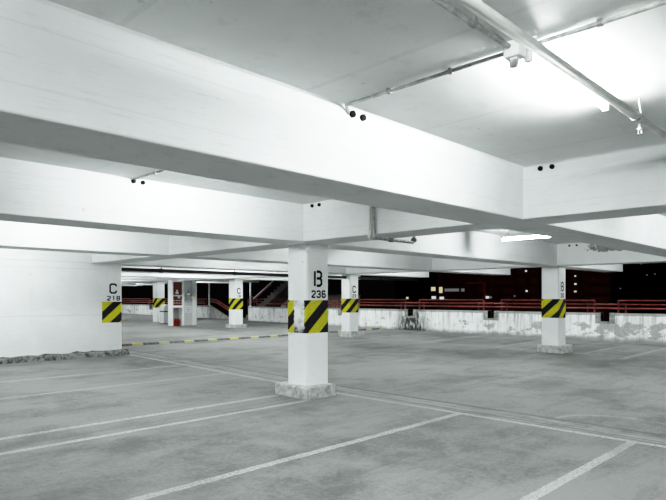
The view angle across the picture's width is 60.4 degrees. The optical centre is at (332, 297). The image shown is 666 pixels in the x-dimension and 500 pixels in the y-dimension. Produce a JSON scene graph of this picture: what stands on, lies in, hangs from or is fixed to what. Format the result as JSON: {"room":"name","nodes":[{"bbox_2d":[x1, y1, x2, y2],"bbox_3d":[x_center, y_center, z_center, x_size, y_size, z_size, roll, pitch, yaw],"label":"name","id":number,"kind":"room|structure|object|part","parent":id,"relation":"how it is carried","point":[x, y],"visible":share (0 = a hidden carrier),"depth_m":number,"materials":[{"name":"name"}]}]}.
{"room":"parking garage","nodes":[
{"label":"parking garage","id":0,"kind":"room"},
{"bbox_2d":[0,259,101,356],"bbox_3d":[-10.825,0.321,8.428,0.450,2.241,14.800,0,0,45],"label":"wall","id":1,"kind":"structure","parent":0,"point":[47,307],"depth_m":12.69,"materials":[{"name":"white paint"}]},
{"bbox_2d":[0,349,128,363],"bbox_3d":[-10.397,1.323,8.441,0.180,0.200,15.420,0,0,45],"label":"baseboard","id":2,"kind":"structure","parent":1,"relation":"attached to","point":[77,354],"depth_m":12.81,"materials":[{"name":"concrete"}]},
{"bbox_2d":[122,304,209,317],"bbox_3d":[-13.390,0.986,40.042,16.700,0.988,0.242,0,0,45],"label":"wall","id":3,"kind":"structure","parent":0,"point":[202,311],"depth_m":39.33,"materials":[{"name":"white concrete"}]},
{"bbox_2d":[122,298,206,305],"bbox_3d":[-12.927,0.289,39.587,15.064,0.423,0.064,0,0,45],"label":"guard railing","id":4,"kind":"object","parent":3,"relation":"on","point":[148,302],"visible":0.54,"depth_m":39.91,"materials":[{"name":"red metal"}]},
{"bbox_2d":[0,313,665,499],"bbox_3d":[-9.311,1.305,16.906,55.000,0.391,29.000,0,0,45],"label":"floor","id":5,"kind":"structure","parent":0,"point":[412,414],"depth_m":6.88,"materials":[{"name":"grey concrete"}]},
{"bbox_2d":[102,263,121,350],"bbox_3d":[-5.454,0.292,13.871,0.454,2.192,0.494,0,0,45],"label":"concrete column","id":6,"kind":"structure","parent":5,"relation":"on","point":[111,273],"depth_m":13.70,"materials":[{"name":"white paint"}]},
{"bbox_2d":[153,282,164,321],"bbox_3d":[-9.086,0.239,29.823,0.428,2.086,0.458,0,0,45],"label":"concrete column","id":7,"kind":"structure","parent":5,"relation":"on","point":[158,287],"depth_m":29.62,"materials":[{"name":"white paint"}]},
{"bbox_2d":[160,304,167,323],"bbox_3d":[-8.196,0.829,28.138,0.415,0.960,0.500,0,0,45],"label":"waste bin","id":8,"kind":"object","parent":5,"relation":"on","point":[164,307],"visible":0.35,"depth_m":27.93,"materials":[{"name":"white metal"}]},
{"bbox_2d":[160,304,167,310],"bbox_3d":[-8.201,0.509,28.143,0.400,0.320,0.480,0,0,45],"label":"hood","id":9,"kind":"object","parent":8,"relation":"attached to","point":[164,307],"depth_m":27.93,"materials":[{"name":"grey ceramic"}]},
{"bbox_2d":[168,280,183,325],"bbox_3d":[-7.259,0.255,26.471,0.390,2.120,0.622,0,0,45],"label":"tall cabinet","id":10,"kind":"object","parent":5,"relation":"on","point":[175,287],"visible":0.99,"depth_m":26.35,"materials":[{"name":"white metal"}]},
{"bbox_3d":[-7.460,0.305,26.281,0.370,2.020,0.070,0,0,45],"label":"panel","id":11,"kind":"part","parent":10,"relation":"part of","materials":[{"name":"white metal"}]},
{"bbox_3d":[-7.384,0.305,26.572,0.070,2.020,0.450,0,0,45],"label":"panel","id":12,"kind":"part","parent":10,"relation":"part of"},
{"bbox_3d":[-7.249,0.165,26.438,0.270,0.420,0.440,0,0,45],"label":"door","id":13,"kind":"part","parent":10,"relation":"part of","materials":[{"name":"red metal"}]},
{"bbox_3d":[-7.249,-0.405,26.438,0.270,0.600,0.440,0,0,45],"label":"hose door","id":14,"kind":"part","parent":10,"relation":"part of","materials":[{"name":"red metal"}]},
{"bbox_3d":[-7.083,0.255,26.663,0.370,2.120,0.102,0,0,45],"label":"panel","id":15,"kind":"part","parent":10,"relation":"part of","materials":[{"name":"white metal"}]},
{"bbox_2d":[184,280,196,325],"bbox_3d":[-6.848,0.258,27.005,0.526,2.115,0.700,0,0,45],"label":"pillar","id":16,"kind":"structure","parent":5,"relation":"on","point":[190,286],"depth_m":26.83,"materials":[{"name":"grey paint"}]},
{"bbox_3d":[-6.766,0.560,26.741,0.012,0.320,0.360,0,0,45],"label":"notice plate","id":17,"kind":"part","parent":16,"relation":"part of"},
{"bbox_2d":[226,279,246,327],"bbox_3d":[-4.247,0.282,25.186,0.668,2.172,0.712,0,0,45],"label":"concrete column","id":18,"kind":"structure","parent":5,"relation":"on","point":[235,285],"depth_m":25.01,"materials":[{"name":"white paint"}]},
{"bbox_2d":[122,328,381,345],"bbox_3d":[-2.330,1.342,19.783,0.200,0.110,12.300,0,0,45],"label":"bump","id":19,"kind":"object","parent":5,"relation":"on","point":[281,335],"visible":0.66,"depth_m":18.23},
{"bbox_2d":[275,243,335,399],"bbox_3d":[-0.428,0.364,8.801,0.763,2.336,0.612,0,0,45],"label":"concrete column","id":20,"kind":"structure","parent":5,"relation":"on","point":[307,262],"depth_m":8.62,"materials":[{"name":"white paint"}]},
{"bbox_2d":[338,274,363,336],"bbox_3d":[0.645,0.307,20.287,0.644,2.223,0.697,0,0,45],"label":"concrete column","id":21,"kind":"structure","parent":5,"relation":"on","point":[349,301],"depth_m":20.10,"materials":[{"name":"white paint"}]},
{"bbox_2d":[537,266,572,353],"bbox_3d":[5.862,0.336,15.094,0.676,2.280,0.692,0,0,45],"label":"concrete column","id":22,"kind":"structure","parent":5,"relation":"on","point":[553,278],"depth_m":14.91,"materials":[{"name":"white paint"}]},
{"bbox_2d":[0,0,665,243],"bbox_3d":[-9.609,-1.450,16.603,55.000,0.220,28.150,0,0,45],"label":"ceiling","id":23,"kind":"structure","parent":0,"point":[342,51],"depth_m":3.24,"materials":[{"name":"white paint"}]},
{"bbox_2d":[122,283,142,285],"bbox_3d":[-10.865,-0.960,26.866,0.300,0.760,4.000,0,0,45],"label":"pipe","id":24,"kind":"object","parent":23,"relation":"hanging from","point":[135,284],"visible":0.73,"depth_m":28.01,"materials":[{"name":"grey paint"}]},
{"bbox_2d":[133,170,164,179],"bbox_3d":[-1.240,-1.324,5.436,2.800,0.036,0.038,0,0,45],"label":"cable conduit","id":25,"kind":"object","parent":23,"relation":"attached to","point":[158,171],"visible":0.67,"depth_m":6.16,"materials":[{"name":"white metal"}]},
{"bbox_2d":[141,282,167,283],"bbox_3d":[-18.591,-1.075,25.426,0.580,0.550,28.100,0,0,45],"label":"ceiling beam","id":26,"kind":"structure","parent":23,"relation":"attached to","point":[141,282],"depth_m":33.16,"materials":[{"name":"white paint"}]},
{"bbox_2d":[122,280,228,282],"bbox_3d":[-15.957,-1.075,22.828,0.580,0.550,28.100,0,0,45],"label":"ceiling beam","id":27,"kind":"structure","parent":23,"relation":"attached to","point":[122,280],"depth_m":29.08,"materials":[{"name":"white paint"}]},
{"bbox_2d":[122,277,258,282],"bbox_3d":[-14.034,-1.075,20.932,0.580,0.550,28.100,0,0,45],"label":"ceiling beam","id":28,"kind":"structure","parent":23,"relation":"attached to","point":[123,278],"depth_m":26.94,"materials":[{"name":"white paint"}]},
{"bbox_2d":[122,272,287,280],"bbox_3d":[-11.435,-1.075,18.369,0.580,0.550,28.100,0,0,45],"label":"ceiling beam","id":29,"kind":"structure","parent":23,"relation":"attached to","point":[124,274],"depth_m":23.42,"materials":[{"name":"white paint"}]},
{"bbox_2d":[208,283,210,305],"bbox_3d":[-7.362,-0.420,34.007,0.180,1.840,0.180,0,0,45],"label":"post","id":30,"kind":"object","parent":23,"relation":"attached to","point":[208,283],"visible":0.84,"depth_m":33.97,"materials":[{"name":"metal"}]},
{"bbox_2d":[0,248,428,277],"bbox_3d":[-6.202,-1.075,13.208,0.580,0.550,28.100,0,0,45],"label":"ceiling beam","id":31,"kind":"structure","parent":23,"relation":"attached to","point":[10,254],"depth_m":15.15,"materials":[{"name":"white paint"}]},
{"bbox_2d":[122,267,418,280],"bbox_3d":[-1.435,-0.722,18.198,0.112,0.156,13.900,0,0,45],"label":"pipe","id":32,"kind":"object","parent":31,"relation":"hanging from","point":[161,270],"visible":0.7,"depth_m":16.56,"materials":[{"name":"white metal"}]},
{"bbox_2d":[122,266,359,278],"bbox_3d":[-8.836,-1.075,15.806,0.580,0.550,28.100,0,0,45],"label":"ceiling beam","id":33,"kind":"structure","parent":23,"relation":"attached to","point":[122,266],"depth_m":19.91,"materials":[{"name":"white paint"}]},
{"bbox_2d":[0,221,509,274],"bbox_3d":[-3.695,-1.075,10.737,0.580,0.550,28.100,0,0,45],"label":"ceiling beam","id":34,"kind":"structure","parent":23,"relation":"attached to","point":[13,235],"depth_m":10.49,"materials":[{"name":"white paint"}]},
{"bbox_2d":[0,157,622,271],"bbox_3d":[-0.996,-1.075,8.075,0.602,0.550,28.100,0,0,45],"label":"ceiling beam","id":35,"kind":"structure","parent":23,"relation":"attached to","point":[30,192],"depth_m":6.90,"materials":[{"name":"white paint"}]},
{"bbox_2d":[0,0,665,256],"bbox_3d":[1.403,-1.075,5.708,0.582,0.550,28.100,0,0,45],"label":"ceiling beam","id":36,"kind":"structure","parent":23,"relation":"attached to","point":[74,82],"depth_m":3.35,"materials":[{"name":"white paint"}]},
{"bbox_2d":[92,143,665,263],"bbox_3d":[-9.066,-1.077,17.154,55.000,0.546,0.602,0,0,45],"label":"cross beam","id":37,"kind":"structure","parent":23,"relation":"attached to","point":[627,182],"depth_m":5.76,"materials":[{"name":"white paint"}]},
{"bbox_2d":[368,206,416,243],"bbox_3d":[0.803,-1.033,7.607,0.112,0.614,0.940,0,0,45],"label":"drain pipe","id":38,"kind":"object","parent":37,"relation":"attached to","point":[371,233],"visible":0.88,"depth_m":7.30,"materials":[{"name":"grey metal"}]},
{"bbox_2d":[122,243,665,282],"bbox_3d":[-2.985,-1.077,23.321,55.000,0.546,0.602,0,0,45],"label":"cross beam","id":39,"kind":"structure","parent":23,"relation":"attached to","point":[569,254],"depth_m":14.26,"materials":[{"name":"paint"}]},
{"bbox_2d":[431,0,510,48],"bbox_3d":[-0.924,-1.316,1.121,0.042,0.048,5.300,0,0,45],"label":"cable conduit","id":40,"kind":"object","parent":23,"relation":"attached to","point":[472,21],"visible":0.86,"depth_m":2.72,"materials":[{"name":"white metal"}]},
{"bbox_2d":[345,0,665,114],"bbox_3d":[1.185,-1.314,2.897,3.120,0.070,0.087,0,0,45],"label":"cable conduit","id":41,"kind":"object","parent":23,"relation":"attached to","point":[600,22],"visible":1,"depth_m":3.11,"materials":[{"name":"white metal"}]},
{"bbox_2d":[504,35,537,68],"bbox_3d":[0.987,-1.272,2.977,0.175,0.135,0.085,0,0,45],"label":"junction box","id":42,"kind":"object","parent":23,"relation":"attached to","point":[516,52],"visible":0.81,"depth_m":2.98,"materials":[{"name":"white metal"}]},
{"bbox_2d":[501,230,551,240],"bbox_3d":[3.561,-1.202,10.533,1.008,0.277,0.070,0,0,45],"label":"lamp","id":43,"kind":"object","parent":23,"relation":"hanging from","point":[519,236],"visible":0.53,"depth_m":10.61,"materials":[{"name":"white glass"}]},
{"bbox_2d":[455,0,665,141],"bbox_3d":[0.187,-1.229,1.971,0.071,0.225,8.070,0,0,45],"label":"pipe","id":44,"kind":"object","parent":23,"relation":"attached to","point":[478,7],"visible":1,"depth_m":2.92,"materials":[{"name":"white metal"}]},
{"bbox_2d":[524,49,609,111],"bbox_3d":[1.443,-1.298,3.457,0.056,0.085,1.172,0,0,45],"label":"lamp","id":45,"kind":"object","parent":23,"relation":"attached to","point":[531,57],"visible":0.62,"depth_m":3.37,"materials":[{"name":"white glass"}]},
{"bbox_2d":[248,306,665,344],"bbox_3d":[7.611,0.986,19.332,34.310,0.988,0.242,0,0,45],"label":"wall","id":46,"kind":"structure","parent":0,"point":[638,328],"depth_m":20.71,"materials":[{"name":"white concrete"}]},
{"bbox_2d":[254,299,665,312],"bbox_3d":[6.707,0.289,20.225,30.914,0.423,0.064,0,0,45],"label":"guard railing","id":47,"kind":"object","parent":46,"relation":"on","point":[338,302],"visible":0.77,"depth_m":20.99,"materials":[{"name":"red metal"}]},
{"bbox_3d":[-3.247,0.350,30.041,2.450,0.056,0.056,0,0,45],"label":"rail","id":48,"kind":"part","parent":47,"relation":"part of","materials":[{"name":"red metal"}]},
{"bbox_3d":[1.901,0.350,24.964,2.690,0.056,0.056,0,0,45],"label":"rail","id":49,"kind":"part","parent":47,"relation":"part of","materials":[{"name":"red metal"}]},
{"bbox_3d":[4.571,0.350,22.331,2.490,0.056,0.056,0,0,45],"label":"rail","id":50,"kind":"part","parent":47,"relation":"part of","materials":[{"name":"red metal"}]},
{"bbox_3d":[5.871,0.350,21.050,1.200,0.056,0.056,0,0,45],"label":"linking rail","id":51,"kind":"part","parent":47,"relation":"part of","materials":[{"name":"red metal"}]},
{"bbox_3d":[7.295,0.350,19.645,2.840,0.056,0.056,0,0,45],"label":"rail","id":52,"kind":"part","parent":47,"relation":"part of","materials":[{"name":"red metal"}]},
{"bbox_3d":[8.719,0.350,18.241,1.200,0.056,0.056,0,0,45],"label":"linking rail","id":53,"kind":"part","parent":47,"relation":"part of","materials":[{"name":"red metal"}]},
{"bbox_3d":[8.719,0.225,18.241,1.200,0.056,0.056,0,0,45],"label":"linking rail","id":54,"kind":"part","parent":47,"relation":"part of","materials":[{"name":"red metal"}]},
{"bbox_3d":[10.054,0.350,16.924,2.590,0.056,0.056,0,0,45],"label":"rail","id":55,"kind":"part","parent":47,"relation":"part of","materials":[{"name":"red metal"}]},
{"label":"outside","id":56,"kind":"structure","parent":0,"visible":0},
{"bbox_2d":[210,281,287,319],"bbox_3d":[-4.048,0.880,32.783,6.803,4.760,2.600,0,0,45],"label":"staircase","id":57,"kind":"structure","parent":56,"point":[281,292],"depth_m":31.29,"materials":[{"name":"grey concrete"}]},
{"bbox_3d":[-6.471,0.520,33.459,2.403,0.890,0.090,0,0,45],"label":"red handrail","id":58,"kind":"part","parent":57,"relation":"part of","materials":[{"name":"metal"}]},
{"bbox_3d":[-4.408,0.253,32.548,1.863,2.094,1.240,0,0,45],"label":"red handrail","id":59,"kind":"part","parent":57,"relation":"part of","materials":[{"name":"metal"}]},
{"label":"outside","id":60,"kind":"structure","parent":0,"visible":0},
{"bbox_2d":[281,295,360,307],"bbox_3d":[-0.915,1.675,34.819,6.600,3.650,0.420,0,0,45],"label":"guard railing","id":61,"kind":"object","parent":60,"point":[339,297],"depth_m":33.62,"materials":[{"name":"metal"}]},
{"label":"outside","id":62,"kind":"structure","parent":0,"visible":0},
{"bbox_2d":[395,272,437,315],"bbox_3d":[22.618,3.733,127.971,11.895,31.534,14.800,0,0,45],"label":"tower block","id":63,"kind":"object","parent":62,"point":[425,288],"visible":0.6,"depth_m":122.58,"materials":[{"name":"black"}]},
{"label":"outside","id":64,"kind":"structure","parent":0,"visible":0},
{"bbox_2d":[438,268,512,317],"bbox_3d":[28.627,6.177,107.931,12.319,26.646,14.900,0,0,45],"label":"tower block","id":65,"kind":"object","parent":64,"point":[490,288],"visible":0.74,"depth_m":102.37,"materials":[{"name":"black"}]},
{"bbox_3d":[25.219,-2.524,101.109,3.784,0.287,0.400,0,0,45],"label":"red frame","id":66,"kind":"part","parent":65,"relation":"part of","materials":[{"name":"red metal"}]},
{"bbox_3d":[26.428,-1.098,99.917,0.389,3.139,0.400,0,0,45],"label":"red frame","id":67,"kind":"part","parent":65,"relation":"part of","materials":[{"name":"red metal"}]},
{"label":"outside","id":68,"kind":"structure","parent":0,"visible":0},
{"bbox_2d":[513,267,541,311],"bbox_3d":[37.877,3.241,101.688,6.041,32.519,14.800,0,0,45],"label":"tower block","id":69,"kind":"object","parent":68,"point":[527,282],"visible":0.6,"depth_m":96.64,"materials":[{"name":"black"}]},
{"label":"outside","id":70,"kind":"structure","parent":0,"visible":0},
{"bbox_2d":[565,269,610,320],"bbox_3d":[42.060,3.190,94.754,4.908,32.621,10.800,0,0,45],"label":"tower block","id":71,"kind":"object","parent":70,"point":[579,284],"visible":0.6,"depth_m":91.68,"materials":[{"name":"black"}]},
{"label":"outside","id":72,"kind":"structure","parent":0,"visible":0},
{"bbox_2d":[611,272,618,312],"bbox_3d":[50.683,2.315,106.615,3.608,34.370,7.800,0,0,45],"label":"tower block","id":73,"kind":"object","parent":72,"point":[614,275],"visible":0.02,"depth_m":106.24,"materials":[{"name":"black"}]},
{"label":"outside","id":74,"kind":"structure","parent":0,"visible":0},
{"bbox_2d":[619,262,665,313],"bbox_3d":[64.219,3.650,115.035,9.967,31.699,14.800,0,0,45],"label":"tower block","id":75,"kind":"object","parent":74,"point":[641,281],"visible":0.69,"depth_m":109.78,"materials":[{"name":"black"}]}
]}

